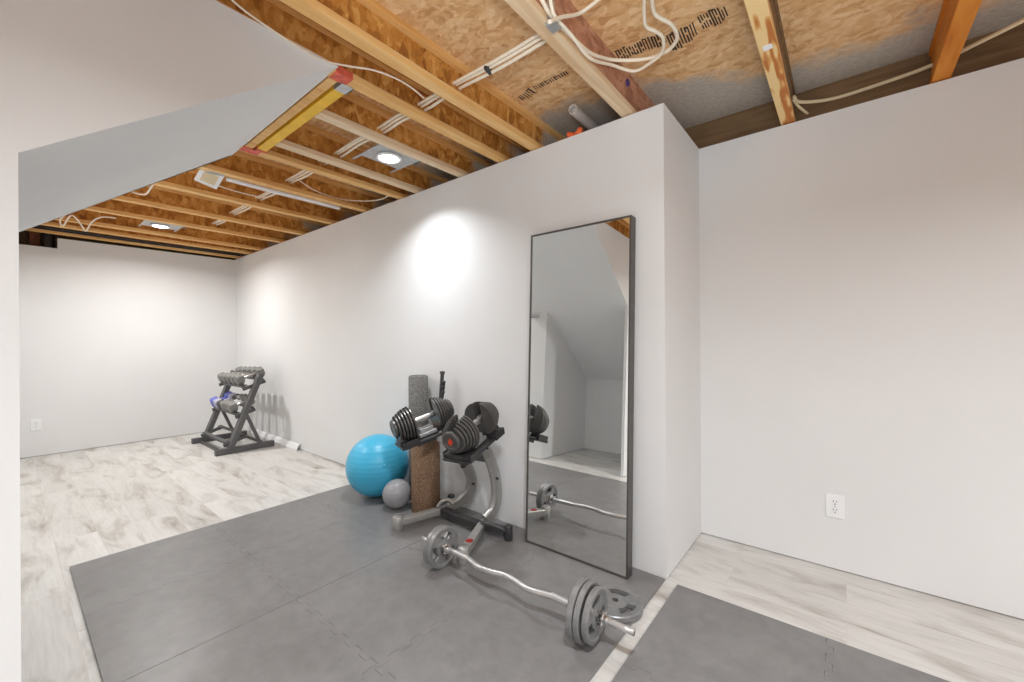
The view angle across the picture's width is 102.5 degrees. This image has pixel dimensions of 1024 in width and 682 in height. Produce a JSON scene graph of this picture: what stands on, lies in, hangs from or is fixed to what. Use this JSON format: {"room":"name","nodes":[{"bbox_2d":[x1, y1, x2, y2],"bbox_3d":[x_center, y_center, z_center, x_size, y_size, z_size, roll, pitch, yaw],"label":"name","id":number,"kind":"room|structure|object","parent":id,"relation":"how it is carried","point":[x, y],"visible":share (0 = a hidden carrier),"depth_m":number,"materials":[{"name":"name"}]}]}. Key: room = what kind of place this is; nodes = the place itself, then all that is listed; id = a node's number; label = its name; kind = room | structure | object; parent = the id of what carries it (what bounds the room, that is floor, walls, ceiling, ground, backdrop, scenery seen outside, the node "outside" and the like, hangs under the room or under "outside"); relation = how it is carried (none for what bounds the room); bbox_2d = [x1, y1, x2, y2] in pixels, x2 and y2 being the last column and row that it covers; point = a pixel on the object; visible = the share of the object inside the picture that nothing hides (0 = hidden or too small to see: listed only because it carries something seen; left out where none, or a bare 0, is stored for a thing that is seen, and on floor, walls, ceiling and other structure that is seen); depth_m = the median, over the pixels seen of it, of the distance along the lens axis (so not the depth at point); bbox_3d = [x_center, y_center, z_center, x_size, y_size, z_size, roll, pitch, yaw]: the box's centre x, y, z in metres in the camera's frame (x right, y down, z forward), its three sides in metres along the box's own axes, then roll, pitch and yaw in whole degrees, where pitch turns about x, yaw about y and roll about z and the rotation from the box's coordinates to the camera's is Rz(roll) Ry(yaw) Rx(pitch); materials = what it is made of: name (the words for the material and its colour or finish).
{"room":"gym","nodes":[
{"label":"gym","id":0,"kind":"room"},
{"bbox_2d":[19,238,236,457],"bbox_3d":[-4.499,0.041,4.918,0.013,2.323,2.100,0,0,39],"label":"wall","id":1,"kind":"structure","parent":0,"point":[118,344],"depth_m":4.80,"materials":[{"name":"paint"}]},
{"bbox_2d":[30,419,40,430],"bbox_3d":[-4.980,0.878,4.300,0.009,0.118,0.074,0,0,39],"label":"wall outlet","id":2,"kind":"object","parent":1,"relation":"attached to","point":[35,424],"visible":1,"depth_m":4.30,"materials":[{"name":"white plastic"}]},
{"bbox_2d":[0,0,337,681],"bbox_3d":[-2.041,0.009,0.176,0.029,2.358,4.105,0,0,39],"label":"wall","id":3,"kind":"structure","parent":0,"point":[71,70],"depth_m":1.16,"materials":[{"name":"paint"}]},
{"bbox_2d":[245,76,353,153],"bbox_3d":[-1.165,-1.253,2.182,1.029,0.183,0.110,0,0,39],"label":"header","id":4,"kind":"object","parent":3,"relation":"attached to","point":[328,90],"visible":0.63,"depth_m":2.11,"materials":[{"name":"yellow paint"}]},
{"bbox_2d":[18,71,331,230],"bbox_3d":[-1.969,-0.289,1.275,1.238,1.785,2.305,0,0,39],"label":"sloped soffit","id":5,"kind":"structure","parent":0,"point":[56,181],"depth_m":1.65,"materials":[{"name":"paint"}]},
{"bbox_2d":[19,154,232,231],"bbox_3d":[-2.041,-0.791,2.186,0.016,0.749,0.975,0,0,39],"label":"trim","id":6,"kind":"structure","parent":5,"relation":"attached to","point":[231,154],"depth_m":2.23,"materials":[{"name":"paint"}]},
{"bbox_2d":[235,103,700,578],"bbox_3d":[-1.399,0.013,4.208,6.099,2.340,0.700,0,0,39],"label":"wall","id":7,"kind":"structure","parent":0,"point":[338,317],"depth_m":2.76,"materials":[{"name":"paint"}]},
{"bbox_2d":[19,230,236,259],"bbox_3d":[-4.508,-1.085,5.350,0.040,0.480,2.850,0,0,39],"label":"trim","id":8,"kind":"structure","parent":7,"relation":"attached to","point":[23,235],"depth_m":4.86,"materials":[{"name":"brown wood"}]},
{"bbox_2d":[32,227,239,255],"bbox_3d":[-4.330,-1.163,4.871,0.022,0.027,1.930,0,0,39],"label":"pipe","id":9,"kind":"object","parent":7,"relation":"attached to","point":[32,227],"visible":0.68,"depth_m":4.75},
{"bbox_2d":[35,225,242,254],"bbox_3d":[-4.252,-1.163,4.808,0.022,0.027,1.930,0,0,39],"label":"pipe","id":10,"kind":"object","parent":7,"relation":"attached to","point":[41,226],"visible":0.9,"depth_m":4.69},
{"bbox_2d":[567,127,582,136],"bbox_3d":[0.361,-1.185,2.348,0.103,0.042,0.052,0,0,39],"label":"foam dab","id":11,"kind":"object","parent":7,"relation":"on","point":[579,130],"visible":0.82,"depth_m":2.34,"materials":[{"name":"orange plastic"}]},
{"bbox_2d":[20,429,1023,681],"bbox_3d":[-1.673,1.220,1.103,10.800,0.060,6.200,0,0,39],"label":"floor","id":12,"kind":"structure","parent":0,"point":[84,505],"depth_m":2.14,"materials":[{"name":"white wood"}]},
{"bbox_2d":[191,370,273,455],"bbox_3d":[-3.237,0.780,4.753,0.925,0.836,0.563,0,0,39],"label":"dumbbell rack","id":13,"kind":"object","parent":12,"relation":"on","point":[236,434],"visible":0.88,"depth_m":4.55,"materials":[{"name":"grey metal"}]},
{"bbox_2d":[210,391,231,406],"bbox_3d":[-3.480,0.697,4.937,0.104,0.175,0.247,0,0,39],"label":"dumbbell","id":14,"kind":"object","parent":13,"relation":"on","point":[226,394],"visible":0.55,"depth_m":4.92,"materials":[{"name":"purple rubber"}]},
{"bbox_2d":[213,392,235,407],"bbox_3d":[-3.383,0.701,4.860,0.097,0.169,0.248,0,0,39],"label":"dumbbell","id":15,"kind":"object","parent":13,"relation":"on","point":[233,393],"visible":0.54,"depth_m":4.81,"materials":[{"name":"purple rubber"}]},
{"bbox_2d":[216,393,238,408],"bbox_3d":[-3.286,0.702,4.782,0.094,0.166,0.251,0,0,39],"label":"dumbbell","id":16,"kind":"object","parent":13,"relation":"on","point":[235,395],"visible":0.44,"depth_m":4.73,"materials":[{"name":"metal"}]},
{"bbox_2d":[217,366,241,381],"bbox_3d":[-3.404,0.401,4.989,0.097,0.181,0.286,0,0,39],"label":"dumbbell","id":17,"kind":"object","parent":13,"relation":"on","point":[237,369],"visible":0.42,"depth_m":4.91,"materials":[{"name":"metal"}]},
{"bbox_2d":[220,394,242,410],"bbox_3d":[-3.191,0.697,4.704,0.100,0.175,0.257,0,0,39],"label":"dumbbell","id":18,"kind":"object","parent":13,"relation":"on","point":[239,395],"visible":0.42,"depth_m":4.63,"materials":[{"name":"grey metal"}]},
{"bbox_2d":[221,366,246,382],"bbox_3d":[-3.290,0.398,4.895,0.100,0.186,0.291,0,0,39],"label":"dumbbell","id":19,"kind":"object","parent":13,"relation":"on","point":[244,367],"visible":0.43,"depth_m":4.81,"materials":[{"name":"metal"}]},
{"bbox_2d":[223,394,246,411],"bbox_3d":[-3.095,0.693,4.625,0.107,0.184,0.263,0,0,39],"label":"dumbbell","id":20,"kind":"object","parent":13,"relation":"on","point":[241,397],"visible":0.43,"depth_m":4.61,"materials":[{"name":"grey metal"}]},
{"bbox_2d":[225,366,250,383],"bbox_3d":[-3.175,0.395,4.802,0.104,0.191,0.296,0,0,39],"label":"dumbbell","id":21,"kind":"object","parent":13,"relation":"on","point":[246,369],"visible":0.46,"depth_m":4.72,"materials":[{"name":"metal"}]},
{"bbox_2d":[226,395,254,412],"bbox_3d":[-2.999,0.690,4.546,0.111,0.189,0.268,0,0,39],"label":"dumbbell","id":22,"kind":"object","parent":13,"relation":"on","point":[232,407],"visible":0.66,"depth_m":4.46,"materials":[{"name":"metal"}]},
{"bbox_2d":[229,366,255,384],"bbox_3d":[-3.060,0.393,4.708,0.107,0.196,0.301,0,0,39],"label":"dumbbell","id":23,"kind":"object","parent":13,"relation":"on","point":[251,370],"visible":0.49,"depth_m":4.69,"materials":[{"name":"metal"}]},
{"bbox_2d":[233,366,264,384],"bbox_3d":[-2.946,0.390,4.614,0.111,0.201,0.306,0,0,39],"label":"dumbbell","id":24,"kind":"object","parent":13,"relation":"on","point":[239,379],"visible":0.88,"depth_m":4.55,"materials":[{"name":"metal"}]},
{"bbox_2d":[250,429,299,450],"bbox_3d":[-2.842,1.162,4.892,1.315,0.069,0.048,0,0,39],"label":"trim board","id":25,"kind":"object","parent":12,"relation":"on","point":[286,443],"visible":0.77,"depth_m":4.77,"materials":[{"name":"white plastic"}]},
{"bbox_2d":[70,484,664,681],"bbox_3d":[-0.785,1.179,2.084,2.474,0.012,1.821,0,0,39],"label":"exercise mat","id":26,"kind":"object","parent":12,"relation":"on","point":[495,637],"depth_m":1.83,"materials":[{"name":"grey rubber"}]},
{"bbox_2d":[345,434,408,496],"bbox_3d":[-1.024,0.945,3.138,0.460,0.460,0.460,0,0,39],"label":"exercise ball","id":27,"kind":"object","parent":26,"relation":"on","point":[375,460],"visible":0.84,"depth_m":2.97,"materials":[{"name":"blue plastic"}]},
{"bbox_2d":[382,479,410,508],"bbox_3d":[-0.809,1.074,2.893,0.198,0.198,0.198,0,0,39],"label":"exercise ball","id":28,"kind":"object","parent":26,"relation":"on","point":[396,494],"visible":1,"depth_m":2.83,"materials":[{"name":"grey plastic"}]},
{"bbox_2d":[408,375,427,499],"bbox_3d":[-0.697,0.715,3.071,0.144,0.915,0.144,0,0,39],"label":"foam roller","id":29,"kind":"object","parent":26,"relation":"on","point":[417,384],"visible":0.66,"depth_m":3.01,"materials":[{"name":"grey plastic"}]},
{"bbox_2d":[411,427,439,512],"bbox_3d":[-0.605,0.894,2.874,0.198,0.555,0.198,0,0,39],"label":"foam roller","id":30,"kind":"object","parent":26,"relation":"on","point":[425,459],"visible":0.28,"depth_m":2.79,"materials":[{"name":"brown"}]},
{"bbox_2d":[426,526,458,568],"bbox_3d":[-0.357,1.068,2.128,0.024,0.204,0.204,0,0,39],"label":"weight plate","id":31,"kind":"object","parent":26,"relation":"on","point":[436,542],"visible":0.83,"depth_m":2.10,"materials":[{"name":"grey metal"}]},
{"bbox_2d":[421,536,635,636],"bbox_3d":[-0.025,1.061,1.852,1.190,0.067,0.064,0,0,39],"label":"bar","id":32,"kind":"object","parent":31,"relation":"on","point":[603,619],"visible":0.71,"depth_m":1.74,"materials":[{"name":"metal"}]},
{"bbox_2d":[423,524,451,565],"bbox_3d":[-0.377,1.068,2.145,0.024,0.204,0.204,0,0,39],"label":"weight plate","id":33,"kind":"object","parent":32,"relation":"attached to","point":[435,529],"visible":0.23,"depth_m":2.10,"materials":[{"name":"grey metal"}]},
{"bbox_2d":[565,577,590,642],"bbox_3d":[0.272,1.054,1.618,0.026,0.224,0.224,0,0,36],"label":"weight plate","id":34,"kind":"object","parent":32,"relation":"attached to","point":[578,585],"visible":0.29,"depth_m":1.54,"materials":[{"name":"grey metal"}]},
{"bbox_2d":[572,580,599,645],"bbox_3d":[0.295,1.054,1.600,0.024,0.220,0.220,0,0,35],"label":"weight plate","id":35,"kind":"object","parent":32,"relation":"attached to","point":[589,585],"visible":0.43,"depth_m":1.53,"materials":[{"name":"grey metal"}]},
{"bbox_2d":[581,586,607,645],"bbox_3d":[0.319,1.054,1.581,0.026,0.196,0.196,0,0,35],"label":"weight plate","id":36,"kind":"object","parent":32,"relation":"attached to","point":[596,600],"visible":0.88,"depth_m":1.55,"materials":[{"name":"grey metal"}]},
{"bbox_2d":[393,371,512,564],"bbox_3d":[-0.360,0.692,2.556,0.765,0.956,0.551,0,0,39],"label":"stand","id":37,"kind":"object","parent":26,"relation":"on","point":[483,452],"visible":0.8,"depth_m":2.56,"materials":[{"name":"silver metal"}]},
{"bbox_2d":[395,424,443,450],"bbox_3d":[-0.556,0.602,2.679,0.300,0.142,0.404,0,0,39],"label":"tray","id":38,"kind":"object","parent":37,"relation":"on","point":[428,433],"depth_m":2.62,"materials":[{"name":"black plastic"}]},
{"bbox_2d":[389,397,453,439],"bbox_3d":[-0.579,0.499,2.666,0.417,0.250,0.217,0,0,-32],"label":"dumbbell","id":39,"kind":"object","parent":37,"relation":"on","point":[403,425],"visible":0.97,"depth_m":2.62,"materials":[{"name":"metal"}]},
{"bbox_2d":[442,401,498,452],"bbox_3d":[-0.231,0.486,2.364,0.217,0.254,0.416,0,0,32],"label":"dumbbell","id":40,"kind":"object","parent":37,"relation":"on","point":[461,435],"visible":1,"depth_m":2.25,"materials":[{"name":"metal"}]},
{"bbox_2d":[442,425,504,464],"bbox_3d":[-0.217,0.589,2.387,0.196,0.149,0.371,0,0,31],"label":"tray","id":41,"kind":"object","parent":37,"relation":"on","point":[484,446],"depth_m":2.29,"materials":[{"name":"black plastic"}]},
{"bbox_2d":[525,215,635,579],"bbox_3d":[0.355,0.268,2.248,0.624,1.798,0.130,0,0,39],"label":"mirror","id":42,"kind":"object","parent":26,"relation":"on","point":[580,424],"visible":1,"depth_m":2.20,"materials":[{"name":"clear glass"}]},
{"bbox_2d":[600,585,642,622],"bbox_3d":[0.455,1.151,1.808,0.234,0.026,0.234,0,0,39],"label":"weight plate","id":43,"kind":"object","parent":26,"relation":"on","point":[617,603],"visible":0.72,"depth_m":1.78,"materials":[{"name":"grey metal"}]},
{"bbox_2d":[611,584,949,681],"bbox_3d":[0.869,1.169,1.118,1.187,0.012,1.221,0,0,39],"label":"exercise mat","id":44,"kind":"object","parent":12,"relation":"on","point":[695,636],"depth_m":1.53,"materials":[{"name":"grey rubber"}]},
{"bbox_2d":[196,0,1023,212],"bbox_3d":[-1.473,-1.352,0.961,10.285,0.022,6.250,0,0,39],"label":"ceiling","id":45,"kind":"structure","parent":0,"point":[714,70],"depth_m":1.89,"materials":[{"name":"brown wood"}]},
{"bbox_2d":[29,231,39,245],"bbox_3d":[-5.129,-1.029,4.415,0.050,0.680,0.075,0,0,39],"label":"stud","id":46,"kind":"object","parent":45,"relation":"attached to","point":[34,237],"visible":0.29,"depth_m":4.40,"materials":[{"name":"brown wood"}]},
{"bbox_2d":[42,233,53,247],"bbox_3d":[-5.014,-1.189,4.440,0.090,1.000,0.090,0,0,39],"label":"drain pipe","id":47,"kind":"object","parent":45,"relation":"attached to","point":[47,239],"visible":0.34,"depth_m":4.41,"materials":[{"name":"black plastic"}]},
{"bbox_2d":[25,225,248,258],"bbox_3d":[-4.220,-1.236,5.198,0.064,0.180,2.698,0,0,39],"label":"joist","id":48,"kind":"object","parent":45,"relation":"attached to","point":[30,229],"visible":0.06,"depth_m":4.83,"materials":[{"name":"brown wood"}]},
{"bbox_2d":[41,220,257,253],"bbox_3d":[-3.890,-1.238,4.931,0.064,0.180,2.698,0,0,39],"label":"joist","id":49,"kind":"object","parent":45,"relation":"attached to","point":[54,223],"visible":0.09,"depth_m":4.63,"materials":[{"name":"brown wood"}]},
{"bbox_2d":[138,220,186,231],"bbox_3d":[-3.622,-1.217,4.276,0.420,0.071,0.343,0,0,39],"label":"ceiling light","id":50,"kind":"object","parent":45,"relation":"attached to","point":[175,228],"visible":0.84,"depth_m":4.25,"materials":[{"name":"white plastic"}]},
{"bbox_2d":[55,209,278,250],"bbox_3d":[-3.618,-1.240,4.711,0.064,0.180,2.698,0,0,39],"label":"joist","id":51,"kind":"object","parent":45,"relation":"attached to","point":[84,216],"visible":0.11,"depth_m":4.51,"materials":[{"name":"brown wood"}]},
{"bbox_2d":[59,215,115,231],"bbox_3d":[-4.100,-1.135,3.901,0.865,0.014,0.287,0,0,31],"label":"electrical cable","id":52,"kind":"object","parent":51,"relation":"hanging from","point":[69,216],"visible":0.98,"depth_m":3.85,"materials":[{"name":"white plastic"}]},
{"bbox_2d":[83,199,300,242],"bbox_3d":[-3.128,-1.243,4.314,0.064,0.180,2.698,0,0,39],"label":"joist","id":53,"kind":"object","parent":45,"relation":"attached to","point":[114,207],"visible":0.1,"depth_m":4.12,"materials":[{"name":"brown wood"}]},
{"bbox_2d":[112,185,329,234],"bbox_3d":[-2.708,-1.246,3.974,0.064,0.180,2.698,0,0,39],"label":"joist","id":54,"kind":"object","parent":45,"relation":"attached to","point":[158,197],"visible":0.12,"depth_m":3.86,"materials":[{"name":"brown wood"}]},
{"bbox_2d":[211,33,538,223],"bbox_3d":[-1.477,-1.236,2.953,4.280,0.020,0.018,0,0,39],"label":"electrical cable","id":55,"kind":"object","parent":54,"relation":"attached to","point":[536,35],"visible":0.62,"depth_m":1.98,"materials":[{"name":"white plastic"}]},
{"bbox_2d":[214,36,541,223],"bbox_3d":[-1.463,-1.237,2.970,4.280,0.023,0.018,0,0,39],"label":"electrical cable","id":56,"kind":"object","parent":54,"relation":"attached to","point":[539,38],"visible":0.55,"depth_m":2.09,"materials":[{"name":"white plastic"}]},
{"bbox_2d":[216,40,545,225],"bbox_3d":[-1.452,-1.226,2.984,4.281,0.026,0.018,0,0,39],"label":"electrical cable","id":57,"kind":"object","parent":54,"relation":"attached to","point":[542,42],"visible":0.66,"depth_m":2.10,"materials":[{"name":"white plastic"}]},
{"bbox_2d":[219,186,275,197],"bbox_3d":[-2.110,-1.207,3.351,0.428,0.010,0.186,0,0,-19],"label":"electrical cable","id":58,"kind":"object","parent":57,"relation":"attached to","point":[219,186],"visible":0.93,"depth_m":3.38,"materials":[{"name":"white plastic"}]},
{"bbox_2d":[484,64,491,75],"bbox_3d":[-0.108,-1.235,1.871,0.018,0.024,0.050,0,0,28],"label":"clip","id":59,"kind":"object","parent":57,"relation":"attached to","point":[486,68],"visible":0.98,"depth_m":1.86,"materials":[{"name":"black plastic"}]},
{"bbox_2d":[152,169,360,224],"bbox_3d":[-2.203,-1.249,3.565,0.064,0.180,2.698,0,0,39],"label":"joist","id":60,"kind":"object","parent":45,"relation":"attached to","point":[184,182],"visible":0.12,"depth_m":3.54,"materials":[{"name":"brown wood"}]},
{"bbox_2d":[132,185,153,194],"bbox_3d":[-2.792,-1.179,3.155,0.370,0.051,0.080,0,0,29],"label":"electrical cable","id":61,"kind":"object","parent":60,"relation":"attached to","point":[151,186],"visible":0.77,"depth_m":3.21,"materials":[{"name":"white plastic"}]},
{"bbox_2d":[197,151,395,211],"bbox_3d":[-1.737,-1.251,3.188,0.064,0.180,2.698,0,0,39],"label":"joist","id":62,"kind":"object","parent":45,"relation":"attached to","point":[242,166],"visible":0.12,"depth_m":3.19,"materials":[{"name":"brown wood"}]},
{"bbox_2d":[194,169,224,188],"bbox_3d":[-2.104,-1.158,2.862,0.141,0.144,0.152,0,0,39],"label":"vent box","id":63,"kind":"object","parent":62,"relation":"attached to","point":[209,178],"visible":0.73,"depth_m":2.86,"materials":[{"name":"white plastic"}]},
{"bbox_2d":[226,177,339,209],"bbox_3d":[-1.768,-1.156,3.253,0.034,0.036,0.840,0,0,39],"label":"conduit pipe","id":64,"kind":"object","parent":62,"relation":"attached to","point":[229,179],"visible":0.96,"depth_m":3.19,"materials":[{"name":"white plastic"}]},
{"bbox_2d":[300,181,387,201],"bbox_3d":[-1.357,-1.212,3.388,0.682,0.010,0.325,0,0,-23],"label":"electrical cable","id":65,"kind":"object","parent":62,"relation":"attached to","point":[300,181],"visible":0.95,"depth_m":3.49,"materials":[{"name":"white plastic"}]},
{"bbox_2d":[239,145,415,198],"bbox_3d":[-1.322,-1.253,2.858,0.066,0.182,2.688,0,0,39],"label":"joist","id":66,"kind":"object","parent":45,"relation":"attached to","point":[275,153],"visible":0.11,"depth_m":2.88,"materials":[{"name":"brown wood"}]},
{"bbox_2d":[275,123,449,192],"bbox_3d":[-0.850,-1.257,3.100,0.064,0.180,1.718,0,0,39],"label":"joist","id":67,"kind":"object","parent":45,"relation":"attached to","point":[310,141],"visible":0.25,"depth_m":2.78,"materials":[{"name":"brown wood"}]},
{"bbox_2d":[216,0,529,162],"bbox_3d":[-1.502,-1.252,0.913,0.066,0.182,5.938,0,0,39],"label":"joist","id":68,"kind":"object","parent":45,"relation":"attached to","point":[445,118],"visible":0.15,"depth_m":1.96,"materials":[{"name":"brown wood"}]},
{"bbox_2d":[231,0,424,98],"bbox_3d":[-0.724,-1.190,1.728,0.825,0.065,0.070,0,0,-42],"label":"electrical cable","id":69,"kind":"object","parent":68,"relation":"attached to","point":[233,1],"visible":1,"depth_m":1.68,"materials":[{"name":"white plastic"}]},
{"bbox_2d":[315,93,493,176],"bbox_3d":[-0.465,-1.259,2.788,0.064,0.180,1.718,0,0,39],"label":"joist","id":70,"kind":"object","parent":45,"relation":"attached to","point":[350,112],"visible":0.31,"depth_m":2.51,"materials":[{"name":"brown wood"}]},
{"bbox_2d":[352,144,421,172],"bbox_3d":[-0.793,-1.235,2.732,0.420,0.071,0.343,0,0,39],"label":"ceiling light","id":71,"kind":"object","parent":70,"relation":"attached to","point":[379,153],"visible":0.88,"depth_m":2.70,"materials":[{"name":"white plastic"}]},
{"bbox_2d":[280,0,565,150],"bbox_3d":[-1.296,-1.254,0.746,0.064,0.180,5.938,0,0,39],"label":"joist","id":72,"kind":"object","parent":45,"relation":"attached to","point":[367,25],"visible":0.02,"depth_m":1.83,"materials":[{"name":"brown wood"}]},
{"bbox_2d":[504,0,654,117],"bbox_3d":[-0.833,-1.257,0.371,0.064,0.180,5.938,0,0,39],"label":"joist","id":73,"kind":"object","parent":45,"relation":"attached to","point":[609,82],"visible":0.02,"depth_m":1.76,"materials":[{"name":"beige wood"}]},
{"bbox_2d":[545,0,560,33],"bbox_3d":[0.152,-1.218,1.520,0.040,0.116,0.050,0,0,39],"label":"clamp","id":74,"kind":"object","parent":73,"relation":"attached to","point":[555,26],"visible":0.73,"depth_m":1.52,"materials":[{"name":"grey metal"}]},
{"bbox_2d":[547,0,599,23],"bbox_3d":[0.254,-1.227,1.472,0.164,0.251,0.241,0,0,39],"label":"electrical cable","id":75,"kind":"object","parent":74,"relation":"hanging from","point":[570,15],"visible":1,"depth_m":1.55,"materials":[{"name":"white plastic"}]},
{"bbox_2d":[549,0,665,72],"bbox_3d":[0.421,-1.255,1.606,0.292,0.194,0.675,0,0,39],"label":"electrical cable","id":76,"kind":"object","parent":74,"relation":"hanging from","point":[554,14],"visible":0.94,"depth_m":1.66,"materials":[{"name":"white plastic"}]},
{"bbox_2d":[540,0,678,61],"bbox_3d":[0.405,-1.270,1.593,0.320,0.166,0.702,0,0,39],"label":"electrical cable","id":77,"kind":"object","parent":74,"relation":"hanging from","point":[656,15],"visible":0.86,"depth_m":1.71,"materials":[{"name":"white plastic"}]},
{"bbox_2d":[569,104,598,129],"bbox_3d":[0.542,-1.296,2.558,0.054,0.075,0.701,0,0,36],"label":"pipe stub","id":78,"kind":"object","parent":45,"relation":"attached to","point":[575,111],"visible":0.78,"depth_m":2.34,"materials":[{"name":"grey plastic"}]},
{"bbox_2d":[744,0,795,125],"bbox_3d":[-0.336,-1.259,-0.032,0.064,0.182,5.938,0,0,39],"label":"joist","id":79,"kind":"object","parent":45,"relation":"attached to","point":[764,15],"visible":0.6,"depth_m":1.73,"materials":[{"name":"brown wood"}]},
{"bbox_2d":[792,99,808,114],"bbox_3d":[1.527,-1.242,2.183,0.137,0.058,0.023,0,0,-26],"label":"electrical cable","id":80,"kind":"object","parent":79,"relation":"attached to","point":[796,104],"visible":1,"depth_m":2.19,"materials":[{"name":"white plastic"}]},
{"bbox_2d":[929,0,981,83],"bbox_3d":[0.115,-1.263,-0.397,0.064,0.180,5.938,0,0,39],"label":"joist","id":81,"kind":"object","parent":45,"relation":"attached to","point":[956,18],"visible":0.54,"depth_m":1.65,"materials":[{"name":"brown wood"}]},
{"bbox_2d":[792,18,1023,103],"bbox_3d":[1.835,-1.271,1.885,0.201,0.018,0.894,0,0,-43],"label":"electrical cable","id":82,"kind":"object","parent":81,"relation":"attached to","point":[1020,21],"visible":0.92,"depth_m":1.97,"materials":[{"name":"white plastic"}]},
{"bbox_2d":[699,58,1023,618],"bbox_3d":[2.734,-0.012,1.300,3.986,2.340,0.118,0,0,39],"label":"wall","id":83,"kind":"structure","parent":0,"point":[862,265],"depth_m":1.99,"materials":[{"name":"paint"}]},
{"bbox_2d":[826,493,843,519],"bbox_3d":[1.650,0.845,2.100,0.074,0.118,0.009,0,0,39],"label":"wall outlet","id":84,"kind":"object","parent":83,"relation":"attached to","point":[834,504],"visible":1,"depth_m":2.10,"materials":[{"name":"white plastic"}]},
{"bbox_2d":[831,499,838,505],"bbox_3d":[1.649,0.824,2.098,0.030,0.034,0.003,0,0,39],"label":"receptacle","id":85,"kind":"object","parent":84,"relation":"attached to","point":[834,502],"depth_m":2.10,"materials":[{"name":"white plastic"}]},
{"bbox_2d":[831,507,838,513],"bbox_3d":[1.649,0.866,2.098,0.030,0.034,0.003,0,0,39],"label":"receptacle","id":86,"kind":"object","parent":84,"relation":"attached to","point":[834,510],"depth_m":2.10,"materials":[{"name":"white plastic"}]},
{"bbox_2d":[684,23,1023,148],"bbox_3d":[0.381,-1.261,3.249,10.085,0.187,0.040,0,0,39],"label":"wooden beam","id":87,"kind":"structure","parent":83,"relation":"attached to","point":[1008,46],"depth_m":2.09,"materials":[{"name":"brown wood"}]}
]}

